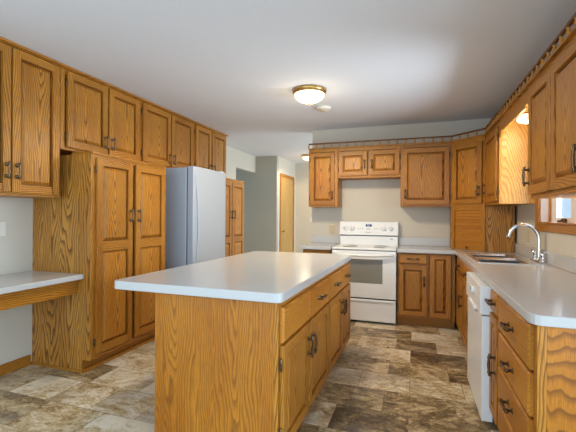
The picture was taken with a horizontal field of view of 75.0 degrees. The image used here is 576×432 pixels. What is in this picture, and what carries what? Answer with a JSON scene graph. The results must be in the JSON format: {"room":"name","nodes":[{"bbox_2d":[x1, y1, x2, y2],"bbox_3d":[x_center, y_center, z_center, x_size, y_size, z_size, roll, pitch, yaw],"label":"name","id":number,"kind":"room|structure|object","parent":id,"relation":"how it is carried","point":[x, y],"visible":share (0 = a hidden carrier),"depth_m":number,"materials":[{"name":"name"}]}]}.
{"room":"kitchen","nodes":[
{"label":"kitchen","id":0,"kind":"room"},
{"bbox_2d":[0,146,255,364],"bbox_3d":[-2.019,0.020,3.797,0.120,2.465,8.098,0,0,19],"label":"wall","id":1,"kind":"structure","parent":0,"point":[16,248],"depth_m":3.07,"materials":[{"name":"beige paint"}]},
{"bbox_2d":[0,222,5,235],"bbox_3d":[-2.244,0.102,2.934,0.008,0.116,0.072,0,0,19],"label":"wall outlet","id":2,"kind":"object","parent":1,"relation":"attached to","point":[2,224],"visible":1,"depth_m":2.94,"materials":[{"name":"white plastic"}]},
{"bbox_2d":[0,355,30,375],"bbox_3d":[-2.716,1.206,1.550,0.014,0.085,3.400,0,0,19],"label":"baseboard","id":3,"kind":"structure","parent":1,"relation":"attached to","point":[19,363],"depth_m":3.04,"materials":[{"name":"brown wood"}]},
{"bbox_2d":[0,42,59,197],"bbox_3d":[-2.096,-0.667,2.660,0.452,1.044,0.798,0,0,19],"label":"upper cabinet","id":4,"kind":"object","parent":1,"relation":"attached to","point":[29,84],"visible":1,"depth_m":2.72,"materials":[{"name":"brown wood"}]},
{"bbox_2d":[0,270,83,310],"bbox_3d":[-2.157,0.540,2.321,0.568,0.160,1.616,0,0,19],"label":"desk","id":5,"kind":"object","parent":1,"relation":"attached to","point":[18,289],"visible":1,"depth_m":2.73,"materials":[{"name":"white laminate"}]},
{"bbox_2d":[60,67,139,160],"bbox_3d":[-1.821,-0.862,3.469,0.452,0.651,0.905,0,0,19],"label":"upper cabinet","id":6,"kind":"object","parent":1,"relation":"attached to","point":[94,116],"visible":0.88,"depth_m":3.30,"materials":[{"name":"brown wood"}]},
{"bbox_2d":[0,36,227,136],"bbox_3d":[-1.736,-1.198,3.768,0.418,0.022,4.020,0,0,19],"label":"trim","id":7,"kind":"structure","parent":1,"relation":"attached to","point":[3,40],"depth_m":3.26,"materials":[{"name":"brown wood"}]},
{"bbox_2d":[140,101,193,167],"bbox_3d":[-1.516,-0.865,4.370,0.452,0.641,0.993,0,0,19],"label":"upper cabinet","id":8,"kind":"object","parent":1,"relation":"attached to","point":[166,139],"visible":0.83,"depth_m":4.21,"materials":[{"name":"brown wood"}]},
{"bbox_2d":[194,124,225,172],"bbox_3d":[-1.219,-0.863,5.247,0.452,0.641,0.856,0,0,19],"label":"upper cabinet","id":9,"kind":"object","parent":1,"relation":"attached to","point":[209,146],"visible":0.55,"depth_m":5.12,"materials":[{"name":"brown wood"}]},
{"bbox_2d":[0,317,498,431],"bbox_3d":[-0.653,1.311,4.177,6.500,0.100,9.700,0,0,19],"label":"floor","id":10,"kind":"structure","parent":0,"point":[396,377],"depth_m":2.67,"materials":[{"name":"tile"}]},
{"bbox_2d":[31,151,165,372],"bbox_3d":[-1.688,0.370,3.511,0.692,1.770,0.954,0,0,19],"label":"pantry cabinet","id":11,"kind":"object","parent":10,"relation":"on","point":[106,225],"visible":0.89,"depth_m":3.13,"materials":[{"name":"brown wood"}]},
{"bbox_2d":[165,166,225,269],"bbox_3d":[-1.252,0.348,4.526,0.771,1.818,0.732,0,0,19],"label":"refrigerator","id":12,"kind":"object","parent":10,"relation":"on","point":[195,196],"visible":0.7,"depth_m":4.16,"materials":[{"name":"white metal"}]},
{"bbox_2d":[225,178,243,256],"bbox_3d":[-1.067,0.369,5.343,0.692,1.780,0.844,0,0,19],"label":"pantry cabinet","id":13,"kind":"object","parent":10,"relation":"on","point":[234,203],"visible":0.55,"depth_m":5.30,"materials":[{"name":"brown wood"}]},
{"bbox_2d":[154,261,350,431],"bbox_3d":[-0.043,0.838,2.792,0.778,0.854,1.884,0,0,19],"label":"base cabinet","id":14,"kind":"object","parent":10,"relation":"on","point":[222,365],"visible":0.92,"depth_m":1.94,"materials":[{"name":"brown wood"}]},
{"bbox_2d":[114,251,350,302],"bbox_3d":[-0.186,0.386,2.828,1.004,0.047,1.933,0,0,19],"label":"countertop","id":15,"kind":"structure","parent":14,"relation":"on","point":[257,276],"depth_m":2.22,"materials":[{"name":"white laminate"}]},
{"bbox_2d":[303,249,332,253],"bbox_3d":[0.435,0.841,4.905,0.358,0.854,0.622,0,0,19],"label":"base cabinet","id":16,"kind":"object","parent":10,"relation":"on","point":[304,250],"visible":0.04,"depth_m":4.66,"materials":[{"name":"brown wood"}]},
{"bbox_2d":[300,235,339,249],"bbox_3d":[0.432,0.343,4.911,0.393,0.141,0.612,0,0,19],"label":"countertop","id":17,"kind":"structure","parent":16,"relation":"on","point":[318,242],"depth_m":5.10,"materials":[{"name":"white laminate"}]},
{"bbox_2d":[332,221,398,324],"bbox_3d":[0.971,0.672,4.683,0.758,1.197,0.653,0,0,19],"label":"range","id":18,"kind":"object","parent":10,"relation":"on","point":[372,247],"visible":0.91,"depth_m":4.45,"materials":[{"name":"white metal"}]},
{"bbox_2d":[332,244,397,250],"bbox_3d":[0.971,0.390,4.678,0.758,0.026,0.515,0,0,19],"label":"cooktop","id":19,"kind":"object","parent":18,"relation":"in","point":[341,247],"depth_m":4.52,"materials":[{"name":"white metal"}]},
{"bbox_2d":[397,252,454,328],"bbox_3d":[1.643,0.848,4.496,0.615,0.854,0.622,0,0,19],"label":"base cabinet","id":20,"kind":"object","parent":10,"relation":"on","point":[425,281],"visible":0.94,"depth_m":4.26,"materials":[{"name":"brown wood"}]},
{"bbox_2d":[455,257,473,349],"bbox_3d":[1.891,0.850,3.412,0.632,0.852,1.321,0,0,19],"label":"base cabinet","id":21,"kind":"object","parent":10,"relation":"on","point":[461,276],"visible":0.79,"depth_m":3.52,"materials":[{"name":"brown wood"}]},
{"bbox_2d":[397,237,575,328],"bbox_3d":[1.470,0.349,3.062,1.209,0.141,3.449,0,0,19],"label":"countertop","id":22,"kind":"structure","parent":21,"relation":"on","point":[544,294],"depth_m":2.23,"materials":[{"name":"white laminate"}]},
{"bbox_2d":[450,206,514,251],"bbox_3d":[2.190,0.137,4.299,0.590,0.488,0.591,0,0,19],"label":"appliance garage","id":23,"kind":"object","parent":22,"relation":"on","point":[477,228],"visible":1,"depth_m":4.04,"materials":[{"name":"brown wood"}]},
{"bbox_2d":[464,252,541,264],"bbox_3d":[1.893,0.459,3.381,0.457,0.165,0.874,0,0,19],"label":"sink","id":24,"kind":"object","parent":22,"relation":"in","point":[478,257],"visible":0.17,"depth_m":3.39,"materials":[{"name":"silver metal"}]},
{"bbox_2d":[506,223,546,263],"bbox_3d":[2.030,0.220,3.131,0.247,0.324,0.296,0,0,-34],"label":"faucet","id":25,"kind":"object","parent":22,"relation":"on","point":[538,257],"visible":0.99,"depth_m":3.09,"materials":[{"name":"silver metal"}]},
{"bbox_2d":[466,272,494,422],"bbox_3d":[1.553,0.851,2.484,0.642,0.846,0.645,0,0,19],"label":"dishwasher","id":26,"kind":"object","parent":10,"relation":"on","point":[477,290],"visible":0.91,"depth_m":2.36,"materials":[{"name":"white metal"}]},
{"bbox_2d":[484,289,500,424],"bbox_3d":[1.434,0.847,2.063,0.632,0.854,0.221,0,0,19],"label":"base cabinet","id":27,"kind":"object","parent":10,"relation":"on","point":[492,358],"visible":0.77,"depth_m":2.10,"materials":[{"name":"brown wood"}]},
{"bbox_2d":[498,297,575,431],"bbox_3d":[1.298,0.846,1.657,0.629,0.854,0.631,0,0,19],"label":"base cabinet","id":28,"kind":"object","parent":10,"relation":"on","point":[537,368],"visible":0.85,"depth_m":1.48,"materials":[{"name":"brown wood"}]},
{"bbox_2d":[236,156,278,252],"bbox_3d":[-1.439,0.024,7.930,2.590,2.465,0.100,0,0,19],"label":"wall","id":29,"kind":"structure","parent":0,"point":[260,187],"depth_m":7.57,"materials":[{"name":"beige paint"}]},
{"bbox_2d":[278,157,294,251],"bbox_3d":[-0.076,0.032,8.103,0.120,2.465,1.098,0,0,19],"label":"wall","id":30,"kind":"structure","parent":0,"point":[286,167],"depth_m":7.96,"materials":[{"name":"beige paint"}]},
{"bbox_2d":[279,173,293,251],"bbox_3d":[0.011,0.195,8.056,0.078,2.140,0.930,0,0,19],"label":"door","id":31,"kind":"structure","parent":30,"relation":"in","point":[286,222],"depth_m":8.03,"materials":[{"name":"brown wood"}]},
{"bbox_2d":[0,0,575,163],"bbox_3d":[-0.637,-1.254,4.177,6.500,0.100,9.700,0,0,19],"label":"ceiling","id":32,"kind":"structure","parent":0,"point":[233,68],"depth_m":2.76,"materials":[{"name":"paint"}]},
{"bbox_2d":[301,154,308,161],"bbox_3d":[0.398,-1.129,7.363,0.268,0.135,0.268,0,0,19],"label":"ceiling light","id":33,"kind":"object","parent":32,"relation":"attached to","point":[304,156],"visible":0.59,"depth_m":7.28,"materials":[{"name":"gold metal"}]},
{"bbox_2d":[292,85,325,105],"bbox_3d":[0.203,-1.124,3.576,0.326,0.147,0.326,0,0,19],"label":"ceiling light","id":34,"kind":"object","parent":32,"relation":"attached to","point":[305,94],"visible":1,"depth_m":3.48,"materials":[{"name":"white glass"}]},
{"bbox_2d":[316,105,331,111],"bbox_3d":[0.395,-1.173,4.123,0.170,0.047,0.170,0,0,19],"label":"smoke detector","id":35,"kind":"object","parent":32,"relation":"attached to","point":[323,108],"visible":1,"depth_m":4.07,"materials":[{"name":"white plastic"}]},
{"bbox_2d":[295,163,311,252],"bbox_3d":[1.598,0.042,8.169,3.010,2.465,0.100,0,0,19],"label":"wall","id":36,"kind":"structure","parent":0,"point":[303,212],"depth_m":8.55,"materials":[{"name":"beige paint"}]},
{"bbox_2d":[312,118,491,317],"bbox_3d":[1.621,0.042,4.899,2.670,2.465,0.120,0,0,19],"label":"wall","id":37,"kind":"structure","parent":0,"point":[362,200],"depth_m":4.95,"materials":[{"name":"beige paint"}]},
{"bbox_2d":[309,149,341,206],"bbox_3d":[0.497,-0.496,5.019,0.387,0.755,0.372,0,0,19],"label":"upper cabinet","id":38,"kind":"object","parent":37,"relation":"attached to","point":[325,188],"visible":1,"depth_m":4.89,"materials":[{"name":"brown wood"}]},
{"bbox_2d":[312,235,339,242],"bbox_3d":[0.527,0.323,5.191,0.393,0.099,0.020,0,0,19],"label":"backsplash","id":39,"kind":"structure","parent":37,"relation":"attached to","point":[315,239],"depth_m":5.18,"materials":[{"name":"white laminate"}]},
{"bbox_2d":[329,225,333,232],"bbox_3d":[0.605,0.179,5.175,0.072,0.116,0.008,0,0,19],"label":"wall outlet","id":40,"kind":"object","parent":37,"relation":"attached to","point":[331,227],"visible":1,"depth_m":5.17,"materials":[{"name":"beige plastic"}]},
{"bbox_2d":[338,145,400,180],"bbox_3d":[1.049,-0.676,4.832,0.774,0.388,0.372,0,0,19],"label":"upper cabinet","id":41,"kind":"object","parent":37,"relation":"attached to","point":[377,162],"visible":1,"depth_m":4.70,"materials":[{"name":"brown wood"}]},
{"bbox_2d":[399,237,449,246],"bbox_3d":[2.010,0.332,4.689,1.189,0.099,0.020,0,0,19],"label":"backsplash","id":42,"kind":"structure","parent":37,"relation":"attached to","point":[402,241],"depth_m":4.77,"materials":[{"name":"white laminate"}]},
{"bbox_2d":[400,143,451,206],"bbox_3d":[1.690,-0.489,4.614,0.578,0.755,0.372,0,0,19],"label":"upper cabinet","id":43,"kind":"object","parent":37,"relation":"attached to","point":[426,169],"visible":1,"depth_m":4.48,"materials":[{"name":"brown wood"}]},
{"bbox_2d":[515,204,575,257],"bbox_3d":[1.673,0.043,1.545,0.140,2.465,6.200,0,0,19],"label":"wall","id":44,"kind":"structure","parent":0,"point":[563,244],"depth_m":3.32,"materials":[{"name":"beige paint"}]},
{"bbox_2d":[451,136,485,206],"bbox_3d":[2.211,-0.486,4.306,0.614,0.755,0.623,0,0,19],"label":"upper cabinet","id":45,"kind":"object","parent":44,"relation":"attached to","point":[467,154],"visible":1,"depth_m":4.18,"materials":[{"name":"brown wood"}]},
{"bbox_2d":[480,121,534,205],"bbox_3d":[2.129,-0.486,3.671,0.362,0.755,0.658,0,0,19],"label":"upper cabinet","id":46,"kind":"object","parent":44,"relation":"attached to","point":[505,158],"visible":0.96,"depth_m":3.38,"materials":[{"name":"brown wood"}]},
{"bbox_2d":[499,85,530,137],"bbox_3d":[1.898,-0.786,2.883,0.298,0.155,0.979,0,0,19],"label":"valance","id":47,"kind":"object","parent":44,"relation":"attached to","point":[521,104],"visible":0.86,"depth_m":2.90,"materials":[{"name":"brown wood"}]},
{"bbox_2d":[516,110,527,123],"bbox_3d":[1.942,-0.801,3.039,0.156,0.097,0.156,0,0,19],"label":"light","id":48,"kind":"object","parent":47,"relation":"attached to","point":[523,119],"visible":0.55,"depth_m":3.02,"materials":[{"name":"gold metal"}]},
{"bbox_2d":[515,243,575,273],"bbox_3d":[2.035,0.332,2.876,0.019,0.099,3.439,0,0,19],"label":"backsplash","id":49,"kind":"structure","parent":44,"relation":"attached to","point":[567,263],"depth_m":2.83,"materials":[{"name":"beige paint"}]},
{"bbox_2d":[522,34,575,198],"bbox_3d":[1.492,-0.490,1.790,0.362,0.755,1.345,0,0,19],"label":"upper cabinet","id":50,"kind":"object","parent":44,"relation":"attached to","point":[551,170],"visible":1,"depth_m":2.01,"materials":[{"name":"brown wood"}]},
{"bbox_2d":[308,12,575,149],"bbox_3d":[1.484,-0.907,3.256,1.598,0.080,3.893,0,0,-13],"label":"rail","id":51,"kind":"object","parent":50,"relation":"on","point":[566,29],"visible":1,"depth_m":2.85,"materials":[{"name":"brown wood"}]},
{"bbox_2d":[535,198,575,234],"bbox_3d":[1.996,-0.338,2.593,0.135,0.934,1.460,0,0,19],"label":"window","id":52,"kind":"structure","parent":44,"relation":"in","point":[548,212],"depth_m":3.04,"materials":[{"name":"brown wood"}]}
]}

